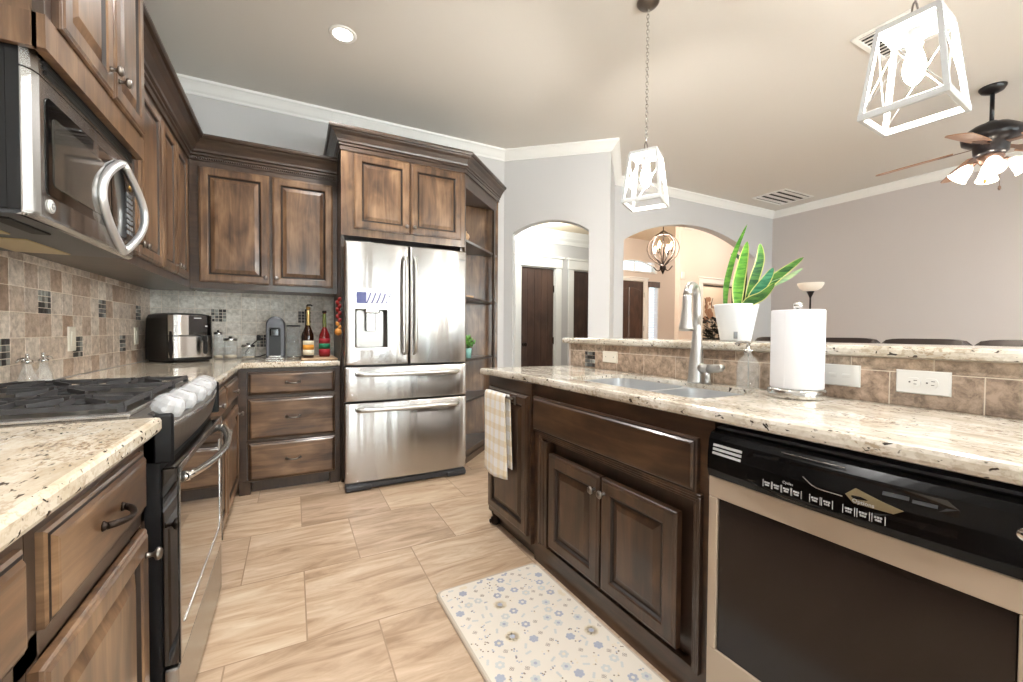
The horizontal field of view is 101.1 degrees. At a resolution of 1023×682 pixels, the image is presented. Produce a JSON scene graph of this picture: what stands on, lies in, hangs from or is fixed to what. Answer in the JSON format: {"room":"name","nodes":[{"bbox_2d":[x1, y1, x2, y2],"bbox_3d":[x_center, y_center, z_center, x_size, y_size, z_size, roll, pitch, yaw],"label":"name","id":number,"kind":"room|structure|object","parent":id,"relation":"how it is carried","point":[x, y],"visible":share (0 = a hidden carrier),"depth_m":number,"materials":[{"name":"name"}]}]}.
{"room":"kitchen","nodes":[
{"label":"kitchen","id":0,"kind":"room"},
{"bbox_2d":[0,251,149,387],"bbox_3d":[-1.089,-0.373,-0.068,0.127,3.020,7.300,0,1,-27],"label":"wall","id":1,"kind":"structure","parent":0,"point":[40,298],"depth_m":1.92,"materials":[{"name":"tile"}]},
{"bbox_2d":[67,327,75,350],"bbox_3d":[-2.082,-0.010,1.995,0.010,0.115,0.072,0,1,-27],"label":"wall plate","id":2,"kind":"object","parent":1,"relation":"attached to","point":[71,331],"visible":1,"depth_m":1.98,"materials":[{"name":"beige plastic"}]},
{"bbox_2d":[0,0,144,160],"bbox_3d":[-1.409,-1.104,1.217,0.508,0.838,0.878,0,1,-27],"label":"upper cabinet","id":3,"kind":"object","parent":1,"relation":"attached to","point":[96,47],"visible":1,"depth_m":1.22,"materials":[{"name":"brown wood"}]},
{"bbox_2d":[0,41,148,259],"bbox_3d":[-1.436,-0.508,1.211,0.450,0.425,0.703,0,1,-27],"label":"microwave","id":4,"kind":"object","parent":3,"relation":"attached to","point":[68,185],"visible":1,"depth_m":1.12,"materials":[{"name":"silver metal"}]},
{"bbox_2d":[21,1,202,290],"bbox_3d":[-2.053,-0.883,2.344,0.403,1.048,1.868,0,1,-27],"label":"upper cabinet","id":5,"kind":"object","parent":1,"relation":"attached to","point":[160,261],"visible":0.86,"depth_m":2.25,"materials":[{"name":"brown wood"}]},
{"bbox_2d":[134,327,138,344],"bbox_3d":[-2.508,-0.035,2.816,0.010,0.115,0.072,0,1,-27],"label":"wall plate","id":6,"kind":"object","parent":1,"relation":"attached to","point":[136,336],"visible":1,"depth_m":2.80,"materials":[{"name":"beige plastic"}]},
{"bbox_2d":[150,93,503,366],"bbox_3d":[-1.400,-0.460,3.811,2.915,3.020,0.118,0,1,-27],"label":"wall","id":7,"kind":"structure","parent":0,"point":[242,316],"depth_m":3.41,"materials":[{"name":"paint"}]},
{"bbox_2d":[188,133,337,296],"bbox_3d":[-1.875,-0.902,3.248,0.958,1.048,0.428,0,1,-27],"label":"upper cabinet","id":8,"kind":"object","parent":7,"relation":"attached to","point":[263,218],"visible":1,"depth_m":3.12,"materials":[{"name":"brown wood"}]},
{"bbox_2d":[195,450,669,681],"bbox_3d":[3.766,1.092,4.691,13.400,0.060,11.800,0,1,-27],"label":"floor","id":9,"kind":"structure","parent":0,"point":[322,582],"depth_m":1.97,"materials":[{"name":"tile"}]},
{"bbox_2d":[0,535,27,681],"bbox_3d":[-0.782,0.694,0.202,0.648,0.878,0.606,0,1,-27],"label":"base cabinet","id":10,"kind":"object","parent":9,"relation":"on","point":[13,585],"visible":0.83,"depth_m":0.54,"materials":[{"name":"brown wood"}]},
{"bbox_2d":[0,417,161,551],"bbox_3d":[-0.873,0.229,0.349,0.631,0.040,1.314,0,1,-27],"label":"countertop","id":11,"kind":"structure","parent":10,"relation":"on","point":[42,467],"depth_m":0.72,"materials":[{"name":"stone"}]},
{"bbox_2d":[23,444,162,681],"bbox_3d":[-1.045,0.681,0.708,0.648,0.878,0.532,0,1,-27],"label":"base cabinet","id":12,"kind":"object","parent":9,"relation":"on","point":[87,580],"visible":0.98,"depth_m":0.76,"materials":[{"name":"brown wood"}]},
{"bbox_2d":[0,375,231,681],"bbox_3d":[-1.311,0.623,1.308,0.730,0.966,0.770,0,1,-27],"label":"gas range","id":13,"kind":"object","parent":9,"relation":"on","point":[183,512],"visible":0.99,"depth_m":1.18,"materials":[{"name":"black metal"}]},
{"bbox_2d":[0,381,193,427],"bbox_3d":[-1.381,0.193,1.260,0.566,0.036,0.764,0,1,-27],"label":"cooktop","id":14,"kind":"object","parent":13,"relation":"in","point":[138,408],"depth_m":1.05,"materials":[{"name":"black metal"}]},
{"bbox_2d":[211,372,243,527],"bbox_3d":[-1.950,0.638,2.445,0.644,0.878,1.833,0,1,-27],"label":"base cabinet","id":15,"kind":"object","parent":9,"relation":"on","point":[229,391],"visible":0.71,"depth_m":2.40,"materials":[{"name":"brown wood"}]},
{"bbox_2d":[62,357,339,384],"bbox_3d":[-1.685,0.175,2.573,1.242,0.040,1.839,0,1,-27],"label":"countertop","id":16,"kind":"structure","parent":15,"relation":"on","point":[220,370],"depth_m":2.46,"materials":[{"name":"stone"}]},
{"bbox_2d":[15,354,33,363],"bbox_3d":[-1.757,0.111,1.518,0.059,0.131,0.101,0,1,-27],"label":"cruet","id":17,"kind":"object","parent":16,"relation":"on","point":[26,360],"visible":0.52,"depth_m":1.52,"materials":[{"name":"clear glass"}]},
{"bbox_2d":[34,353,53,380],"bbox_3d":[-1.796,0.109,1.624,0.059,0.131,0.101,0,1,-27],"label":"cruet","id":18,"kind":"object","parent":16,"relation":"on","point":[43,358],"visible":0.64,"depth_m":1.60,"materials":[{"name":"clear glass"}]},
{"bbox_2d":[145,313,212,362],"bbox_3d":[-2.315,-0.024,2.950,0.441,0.334,0.274,1,1,28],"label":"air fryer","id":19,"kind":"object","parent":16,"relation":"on","point":[169,337],"visible":0.99,"depth_m":2.85,"materials":[{"name":"black plastic"}]},
{"bbox_2d":[168,336,212,357],"bbox_3d":[-2.187,0.040,2.884,0.040,0.142,0.266,1,1,28],"label":"basket","id":20,"kind":"object","parent":19,"relation":"on","point":[178,346],"depth_m":2.86,"materials":[{"name":"silver metal"}]},
{"bbox_2d":[213,330,222,357],"bbox_3d":[-2.215,0.028,3.178,0.060,0.221,0.060,0,1,-27],"label":"glass jar","id":21,"kind":"object","parent":16,"relation":"on","point":[218,332],"visible":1,"depth_m":3.16,"materials":[{"name":"white"}]},
{"bbox_2d":[223,336,237,357],"bbox_3d":[-2.141,0.051,3.206,0.091,0.174,0.091,0,1,-27],"label":"glass jar","id":22,"kind":"object","parent":16,"relation":"on","point":[230,338],"visible":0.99,"depth_m":3.17,"materials":[{"name":"white"}]},
{"bbox_2d":[241,343,254,357],"bbox_3d":[-2.040,0.075,3.259,0.091,0.124,0.091,0,1,-27],"label":"glass jar","id":23,"kind":"object","parent":16,"relation":"on","point":[247,344],"visible":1,"depth_m":3.23,"materials":[{"name":"white"}]},
{"bbox_2d":[245,316,300,358],"bbox_3d":[-1.901,-0.029,3.349,0.365,0.330,0.271,1,1,23],"label":"coffee machine","id":24,"kind":"object","parent":16,"relation":"on","point":[275,326],"visible":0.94,"depth_m":3.24,"materials":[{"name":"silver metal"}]},
{"bbox_2d":[301,355,337,360],"bbox_3d":[-1.539,0.132,3.352,0.250,0.014,0.440,0,1,-27],"label":"cutting board","id":25,"kind":"object","parent":16,"relation":"on","point":[316,357],"visible":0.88,"depth_m":3.19,"materials":[{"name":"brown wood"}]},
{"bbox_2d":[301,304,312,356],"bbox_3d":[-1.634,-0.085,3.365,0.084,0.418,0.084,0,1,-27],"label":"bottle","id":26,"kind":"object","parent":25,"relation":"on","point":[307,305],"visible":0.25,"depth_m":3.34,"materials":[{"name":"brown glass"}]},
{"bbox_2d":[303,307,313,357],"bbox_3d":[-1.549,-0.066,3.207,0.077,0.388,0.077,0,1,-27],"label":"bottle","id":27,"kind":"object","parent":25,"relation":"on","point":[308,336],"visible":1,"depth_m":3.18,"materials":[{"name":"brown"}]},
{"bbox_2d":[319,311,329,356],"bbox_3d":[-1.498,-0.059,3.369,0.083,0.368,0.083,0,1,-27],"label":"bottle","id":28,"kind":"object","parent":25,"relation":"on","point":[324,336],"visible":1,"depth_m":3.34,"materials":[{"name":"red glass"}]},
{"bbox_2d":[238,366,339,495],"bbox_3d":[-1.700,0.622,3.255,0.650,0.878,0.625,0,1,-27],"label":"base cabinet","id":29,"kind":"object","parent":9,"relation":"on","point":[289,426],"visible":1,"depth_m":3.00,"materials":[{"name":"brown wood"}]},
{"bbox_2d":[343,240,465,492],"bbox_3d":[-0.925,0.175,3.457,0.906,1.772,0.882,0,1,-27],"label":"refrigerator","id":30,"kind":"object","parent":9,"relation":"on","point":[404,307],"visible":1,"depth_m":3.10,"materials":[{"name":"grey metal"}]},
{"bbox_2d":[323,121,505,481],"bbox_3d":[-0.697,-0.256,3.715,1.722,2.625,0.715,0,1,-27],"label":"upper cabinet","id":31,"kind":"object","parent":9,"relation":"on","point":[392,189],"visible":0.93,"depth_m":3.29,"materials":[{"name":"brown wood"}]},
{"bbox_2d":[335,296,341,335],"bbox_3d":[-1.282,-0.186,3.110,0.050,0.295,0.050,0,1,-27],"label":"hanging decoration","id":32,"kind":"object","parent":31,"relation":"hanging from","point":[338,331],"visible":1,"depth_m":3.10,"materials":[{"name":"red"}]},
{"bbox_2d":[462,173,497,462],"bbox_3d":[-0.281,-0.197,3.986,0.620,2.500,0.627,0,1,-27],"label":"corner shelf unit","id":33,"kind":"object","parent":9,"relation":"on","point":[481,209],"visible":0.56,"depth_m":4.27,"materials":[{"name":"brown wood"}]},
{"bbox_2d":[466,335,475,357],"bbox_3d":[-0.397,0.048,3.847,0.148,0.213,0.139,0,1,-27],"label":"potted plant","id":34,"kind":"object","parent":33,"relation":"on","point":[468,344],"visible":0.82,"depth_m":3.82,"materials":[{"name":"teal plant"}]},
{"bbox_2d":[466,348,471,357],"bbox_3d":[-0.401,0.110,3.853,0.072,0.088,0.072,0,1,-27],"label":"pot","id":35,"kind":"object","parent":34,"relation":"attached to","point":[468,350],"depth_m":3.82,"materials":[{"name":"teal ceramic"}]},
{"bbox_2d":[488,375,534,553],"bbox_3d":[0.220,0.648,2.440,0.582,0.884,0.483,0,1,-29],"label":"base cabinet","id":36,"kind":"object","parent":9,"relation":"on","point":[510,501],"visible":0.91,"depth_m":2.18,"materials":[{"name":"brown wood"}]},
{"bbox_2d":[490,387,516,404],"bbox_3d":[-0.064,0.302,2.313,0.034,0.058,0.320,0,1,-29],"label":"towel bar","id":37,"kind":"object","parent":36,"relation":"attached to","point":[510,397],"visible":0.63,"depth_m":2.19,"materials":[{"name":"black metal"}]},
{"bbox_2d":[485,389,511,479],"bbox_3d":[-0.080,0.509,2.300,0.054,0.458,0.275,0,1,-29],"label":"dish towel","id":38,"kind":"object","parent":37,"relation":"hanging from","point":[498,440],"visible":1,"depth_m":2.25,"materials":[{"name":"fabric"}]},
{"bbox_2d":[437,563,665,681],"bbox_3d":[0.289,1.109,1.218,0.513,0.016,1.655,0,1,-29],"label":"kitchen mat","id":39,"kind":"object","parent":9,"relation":"on","point":[519,624],"visible":1,"depth_m":1.56,"materials":[{"name":"beige fabric"}]},
{"bbox_2d":[533,384,725,681],"bbox_3d":[0.568,0.664,1.789,0.596,0.884,0.990,0,1,-29],"label":"base cabinet","id":40,"kind":"object","parent":9,"relation":"on","point":[621,498],"visible":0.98,"depth_m":1.51,"materials":[{"name":"brown wood"}]},
{"bbox_2d":[702,316,719,339],"bbox_3d":[5.244,0.144,10.837,1.171,1.584,1.158,0,1,-27],"label":"bushy plant","id":41,"kind":"object","parent":9,"relation":"on","point":[711,335],"visible":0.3,"depth_m":10.71,"materials":[{"name":"black plant"}]},
{"bbox_2d":[797,282,824,308],"bbox_3d":[4.029,0.130,5.694,0.304,1.822,0.304,0,1,-27],"label":"floor lamp","id":42,"kind":"object","parent":9,"relation":"on","point":[809,287],"visible":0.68,"depth_m":5.60,"materials":[{"name":"black"}]},
{"bbox_2d":[706,424,1022,681],"bbox_3d":[0.950,0.688,1.083,0.602,0.872,0.606,0,1,-29],"label":"dishwasher","id":43,"kind":"object","parent":9,"relation":"on","point":[826,563],"visible":1,"depth_m":0.91,"materials":[{"name":"grey metal"}]},
{"bbox_2d":[755,337,1022,346],"bbox_3d":[3.630,0.525,3.929,0.960,1.105,2.800,0,1,-27],"label":"sofa","id":44,"kind":"object","parent":9,"relation":"on","point":[1017,343],"visible":0.16,"depth_m":3.44,"materials":[{"name":"black leather"}]},
{"bbox_2d":[755,337,770,340],"bbox_3d":[2.922,0.297,4.540,0.250,0.685,0.575,0,1,-27],"label":"cushion","id":45,"kind":"object","parent":44,"relation":"on","point":[760,338],"depth_m":4.62,"materials":[{"name":"black leather"}]},
{"bbox_2d":[826,338,880,343],"bbox_3d":[3.188,0.310,4.029,0.250,0.685,0.575,0,1,-27],"label":"cushion","id":46,"kind":"object","parent":44,"relation":"on","point":[835,340],"depth_m":3.89,"materials":[{"name":"black leather"}]},
{"bbox_2d":[881,339,972,345],"bbox_3d":[3.453,0.323,3.519,0.250,0.685,0.575,0,1,-27],"label":"cushion","id":47,"kind":"object","parent":44,"relation":"on","point":[890,341],"depth_m":3.42,"materials":[{"name":"black leather"}]},
{"bbox_2d":[974,340,1022,346],"bbox_3d":[3.718,0.336,3.009,0.250,0.685,0.575,0,1,-27],"label":"cushion","id":48,"kind":"object","parent":44,"relation":"on","point":[1017,343],"depth_m":3.07,"materials":[{"name":"black leather"}]},
{"bbox_3d":[1.304,0.697,0.480,0.560,0.884,0.765,0,1,-29],"label":"cabinet","id":49,"kind":"object","parent":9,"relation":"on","visible":0},
{"bbox_2d":[480,365,1022,485],"bbox_3d":[0.779,0.210,1.383,0.626,0.038,2.915,0,1,-29],"label":"countertop","id":50,"kind":"structure","parent":49,"relation":"on","point":[987,447],"depth_m":1.07,"materials":[{"name":"stone"}]},
{"bbox_2d":[585,378,743,397],"bbox_3d":[0.596,0.304,1.793,0.367,0.206,0.742,0,1,-29],"label":"sink","id":51,"kind":"object","parent":50,"relation":"in","point":[677,390],"visible":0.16,"depth_m":1.91,"materials":[{"name":"silver metal"}]},
{"bbox_2d":[679,281,724,384],"bbox_3d":[0.795,-0.035,1.768,0.175,0.433,0.185,1,1,20],"label":"kitchen faucet","id":52,"kind":"object","parent":50,"relation":"on","point":[697,368],"visible":1,"depth_m":1.80,"materials":[{"name":"silver metal"}]},
{"bbox_2d":[735,341,752,386],"bbox_3d":[0.913,0.092,1.625,0.080,0.187,0.080,0,1,-5],"label":"soap dispenser","id":53,"kind":"object","parent":50,"relation":"on","point":[747,350],"visible":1,"depth_m":1.62,"materials":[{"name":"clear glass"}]},
{"bbox_2d":[767,302,826,400],"bbox_3d":[0.973,0.028,1.433,0.170,0.324,0.170,0,1,-29],"label":"paper towel holder","id":54,"kind":"object","parent":50,"relation":"on","point":[808,395],"visible":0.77,"depth_m":1.37,"materials":[{"name":"silver metal"}]},
{"bbox_2d":[770,309,825,389],"bbox_3d":[0.973,0.027,1.433,0.156,0.262,0.155,0,1,-29],"label":"paper towel roll","id":55,"kind":"object","parent":54,"relation":"on","point":[798,336],"visible":1,"depth_m":1.37,"materials":[{"name":"white paper"}]},
{"bbox_2d":[515,239,588,365],"bbox_3d":[0.418,-0.285,5.915,2.600,2.600,0.120,0,1,-27],"label":"wall","id":56,"kind":"structure","parent":0,"point":[521,246],"depth_m":6.01,"materials":[{"name":"grey paint"}]},
{"bbox_2d":[521,267,553,366],"bbox_3d":[0.368,-0.002,5.846,0.552,2.020,0.118,0,1,-27],"label":"door","id":57,"kind":"structure","parent":56,"relation":"in","point":[537,290],"depth_m":5.85,"materials":[{"name":"brown wood"}]},
{"bbox_2d":[514,252,564,366],"bbox_3d":[0.356,-0.084,5.851,0.810,2.200,0.145,0,1,-27],"label":"trim","id":58,"kind":"structure","parent":56,"relation":"attached to","point":[528,260],"depth_m":5.81,"materials":[{"name":"white wood"}]},
{"bbox_2d":[515,227,588,247],"bbox_3d":[0.476,-1.448,5.792,2.360,0.170,0.100,0,1,-27],"label":"trim","id":59,"kind":"structure","parent":56,"relation":"attached to","point":[535,234],"depth_m":5.85,"materials":[{"name":"white paint"}]},
{"bbox_2d":[567,258,588,364],"bbox_3d":[1.120,-0.088,6.247,0.800,2.200,0.145,0,1,-27],"label":"trim","id":60,"kind":"structure","parent":56,"relation":"attached to","point":[574,264],"depth_m":6.05,"materials":[{"name":"white wood"}]},
{"bbox_2d":[573,271,588,337],"bbox_3d":[1.131,-0.006,6.243,0.542,2.020,0.118,0,1,-27],"label":"door","id":61,"kind":"structure","parent":56,"relation":"in","point":[580,278],"depth_m":6.19,"materials":[{"name":"brown wood"}]},
{"bbox_2d":[503,152,610,366],"bbox_3d":[0.458,-0.461,4.363,1.086,3.020,0.110,1,1,14],"label":"wall","id":62,"kind":"structure","parent":0,"point":[575,190],"depth_m":4.26,"materials":[{"name":"grey paint"}]},
{"bbox_2d":[176,73,1022,218],"bbox_3d":[2.363,-1.852,1.625,7.590,0.095,7.185,0,1,-27],"label":"trim","id":63,"kind":"structure","parent":62,"relation":"attached to","point":[191,85],"depth_m":4.18,"materials":[{"name":"white wood"}]},
{"bbox_2d":[532,222,588,233],"bbox_3d":[0.831,-1.541,5.128,2.380,0.050,1.600,0,1,-27],"label":"ceiling","id":64,"kind":"structure","parent":0,"point":[555,225],"depth_m":5.67,"materials":[{"name":"beige paint"}]},
{"bbox_2d":[143,0,1022,210],"bbox_3d":[2.372,-1.929,1.596,7.900,0.060,7.430,0,1,-27],"label":"ceiling","id":65,"kind":"structure","parent":0,"point":[748,99],"depth_m":3.04,"materials":[{"name":"white paint"}]},
{"bbox_2d":[328,25,356,43],"bbox_3d":[-1.069,-1.941,2.665,0.168,0.008,0.168,0,1,-27],"label":"recessed light","id":66,"kind":"object","parent":65,"relation":"in","point":[340,33],"visible":1,"depth_m":2.66,"materials":[{"name":"white"}]},
{"bbox_2d":[621,0,668,212],"bbox_3d":[0.773,-1.352,2.403,0.219,1.148,0.219,1,1,32],"label":"pendant light","id":67,"kind":"object","parent":65,"relation":"hanging from","point":[645,155],"visible":1,"depth_m":2.39,"materials":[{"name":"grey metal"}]},
{"bbox_2d":[642,156,649,166],"bbox_3d":[0.771,-1.028,2.410,0.040,0.050,0.040,1,1,32],"label":"socket","id":68,"kind":"object","parent":67,"relation":"attached to","point":[645,159],"depth_m":2.40,"materials":[{"name":"grey"}]},
{"bbox_2d":[752,188,813,205],"bbox_3d":[3.731,-1.977,5.790,0.660,0.012,0.460,0,1,-27],"label":"ceiling vent","id":69,"kind":"object","parent":65,"relation":"in","point":[783,196],"visible":1,"depth_m":5.78,"materials":[{"name":"white metal"}]},
{"bbox_2d":[850,9,937,60],"bbox_3d":[2.420,-1.916,2.653,0.420,0.012,0.300,0,1,-27],"label":"ceiling vent","id":70,"kind":"object","parent":65,"relation":"in","point":[864,41],"visible":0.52,"depth_m":2.69,"materials":[{"name":"white"}]},
{"bbox_2d":[857,0,971,137],"bbox_3d":[1.292,-1.310,1.338,0.219,1.180,0.219,0,1,-31],"label":"pendant light","id":71,"kind":"object","parent":65,"relation":"hanging from","point":[909,30],"visible":1,"depth_m":1.33,"materials":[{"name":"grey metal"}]},
{"bbox_2d":[906,26,922,49],"bbox_3d":[1.290,-0.970,1.345,0.040,0.050,0.040,0,1,-31],"label":"socket","id":72,"kind":"object","parent":71,"relation":"attached to","point":[911,31],"depth_m":1.33,"materials":[{"name":"grey"}]},
{"bbox_2d":[875,81,1022,189],"bbox_3d":[3.601,-1.532,3.175,1.224,0.788,1.277,0,1,-27],"label":"ceiling fan","id":73,"kind":"object","parent":65,"relation":"hanging from","point":[988,142],"visible":1,"depth_m":3.14,"materials":[{"name":"black"}]},
{"bbox_2d":[609,156,614,337],"bbox_3d":[1.057,-0.464,4.678,0.113,3.020,1.001,1,1,16],"label":"wall","id":74,"kind":"structure","parent":0,"point":[612,195],"depth_m":4.57,"materials":[{"name":"grey paint"}]},
{"bbox_2d":[623,238,674,338],"bbox_3d":[3.563,-0.826,10.918,8.000,3.500,0.120,0,1,-27],"label":"wall","id":75,"kind":"structure","parent":0,"point":[636,249],"depth_m":11.02,"materials":[{"name":"beige paint"}]},
{"bbox_2d":[623,280,643,337],"bbox_3d":[2.915,-0.297,10.562,1.057,2.430,0.077,0,1,-27],"label":"door","id":76,"kind":"structure","parent":75,"relation":"in","point":[632,290],"depth_m":10.60,"materials":[{"name":"brown wood"}]},
{"bbox_2d":[623,276,648,337],"bbox_3d":[2.909,-0.342,10.554,1.300,2.540,0.145,0,1,-27],"label":"trim","id":77,"kind":"structure","parent":75,"relation":"attached to","point":[627,278],"depth_m":10.75,"materials":[{"name":"white wood"}]},
{"bbox_2d":[623,259,656,273],"bbox_3d":[3.082,-1.887,10.574,1.520,0.310,0.080,0,1,-27],"label":"window","id":78,"kind":"structure","parent":75,"relation":"in","point":[636,265],"depth_m":10.65,"materials":[{"name":"white"}]},
{"bbox_2d":[647,281,658,338],"bbox_3d":[3.639,-0.446,10.947,0.360,2.180,0.115,0,1,-27],"label":"window","id":79,"kind":"structure","parent":75,"relation":"in","point":[648,323],"depth_m":10.98,"materials":[{"name":"white"}]},
{"bbox_2d":[648,281,659,337],"bbox_3d":[3.674,-0.458,10.880,0.380,2.134,0.054,0,1,-27],"label":"window blind","id":80,"kind":"object","parent":79,"relation":"attached to","point":[650,284],"visible":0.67,"depth_m":10.87,"materials":[{"name":"white wood"}]},
{"bbox_2d":[702,285,732,339],"bbox_3d":[5.868,-0.811,12.012,1.360,1.550,0.055,0,1,-27],"label":"framed picture","id":81,"kind":"object","parent":75,"relation":"attached to","point":[712,294],"visible":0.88,"depth_m":11.89,"materials":[{"name":"black"}]},
{"bbox_2d":[628,226,675,243],"bbox_3d":[4.104,-2.561,8.991,8.800,0.060,4.120,0,1,-27],"label":"ceiling","id":82,"kind":"structure","parent":0,"point":[648,234],"depth_m":10.12,"materials":[{"name":"beige paint"}]},
{"bbox_2d":[647,227,679,273],"bbox_3d":[2.882,-1.891,7.989,0.544,1.250,0.544,0,1,-5],"label":"chandelier","id":83,"kind":"object","parent":82,"relation":"hanging from","point":[663,233],"visible":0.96,"depth_m":7.95,"materials":[{"name":"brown metal"}]},
{"bbox_2d":[613,185,772,340],"bbox_3d":[2.627,-0.482,5.913,3.180,3.020,0.120,0,1,-27],"label":"wall","id":84,"kind":"structure","parent":0,"point":[727,225],"depth_m":5.76,"materials":[{"name":"grey paint"}]},
{"bbox_2d":[674,226,740,338],"bbox_3d":[5.678,-0.801,10.327,4.590,3.500,0.120,0,1,-27],"label":"wall partition","id":85,"kind":"structure","parent":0,"point":[701,253],"depth_m":9.42,"materials":[{"name":"beige paint"}]},
{"bbox_2d":[698,276,746,336],"bbox_3d":[4.980,-0.251,9.942,1.790,2.410,0.145,0,1,-27],"label":"trim","id":86,"kind":"structure","parent":85,"relation":"attached to","point":[702,280],"depth_m":9.57,"materials":[{"name":"white wood"}]},
{"bbox_2d":[569,343,1022,419],"bbox_3d":[1.131,0.581,1.571,0.155,1.068,2.890,0,1,-29],"label":"wall","id":87,"kind":"structure","parent":0,"point":[992,389],"depth_m":1.35,"materials":[{"name":"brown tile"}]},
{"bbox_2d":[585,351,594,366],"bbox_3d":[0.755,0.124,2.092,0.004,0.092,1.228,0,1,-29],"label":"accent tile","id":88,"kind":"structure","parent":87,"relation":"attached to","point":[588,357],"depth_m":2.59,"materials":[{"name":"tile"}]},
{"bbox_2d":[603,351,617,362],"bbox_3d":[0.568,0.092,2.428,0.007,0.066,0.122,0,1,-29],"label":"wall plate","id":89,"kind":"object","parent":87,"relation":"attached to","point":[608,356],"visible":1,"depth_m":2.42,"materials":[{"name":"beige plastic"}]},
{"bbox_2d":[562,338,1022,362],"bbox_3d":[1.219,0.027,1.608,0.410,0.035,2.935,0,1,-29],"label":"bar ledge","id":90,"kind":"object","parent":87,"relation":"on","point":[1008,354],"visible":0.83,"depth_m":1.34,"materials":[{"name":"stone"}]},
{"bbox_2d":[713,225,803,340],"bbox_3d":[1.072,-0.262,1.873,0.188,0.526,0.338,0,1,-29],"label":"snake plant","id":91,"kind":"object","parent":90,"relation":"on","point":[736,320],"visible":1,"depth_m":1.88,"materials":[{"name":"green plant"}]},
{"bbox_2d":[825,363,860,387],"bbox_3d":[1.113,0.115,1.427,0.011,0.072,0.115,0,1,-29],"label":"wall plate","id":92,"kind":"object","parent":87,"relation":"attached to","point":[835,374],"visible":0.84,"depth_m":1.42,"materials":[{"name":"white plastic"}]},
{"bbox_2d":[896,369,951,396],"bbox_3d":[1.214,0.123,1.243,0.009,0.070,0.122,0,1,-29],"label":"wall plate","id":93,"kind":"object","parent":87,"relation":"attached to","point":[933,383],"visible":1,"depth_m":1.24,"materials":[{"name":"white plastic"}]},
{"bbox_2d":[906,377,920,386],"bbox_3d":[1.202,0.123,1.259,0.003,0.027,0.033,0,1,-29],"label":"receptacle","id":94,"kind":"object","parent":93,"relation":"attached to","point":[910,381],"depth_m":1.26,"materials":[{"name":"white plastic"}]},
{"bbox_2d":[923,378,938,387],"bbox_3d":[1.221,0.123,1.225,0.003,0.027,0.033,0,1,-29],"label":"receptacle","id":95,"kind":"object","parent":93,"relation":"attached to","point":[927,382],"depth_m":1.22,"materials":[{"name":"white plastic"}]},
{"bbox_2d":[770,164,1022,345],"bbox_3d":[5.748,-0.410,3.486,0.120,3.020,7.300,0,1,-27],"label":"wall","id":96,"kind":"structure","parent":0,"point":[932,260],"depth_m":5.05,"materials":[{"name":"grey paint"}]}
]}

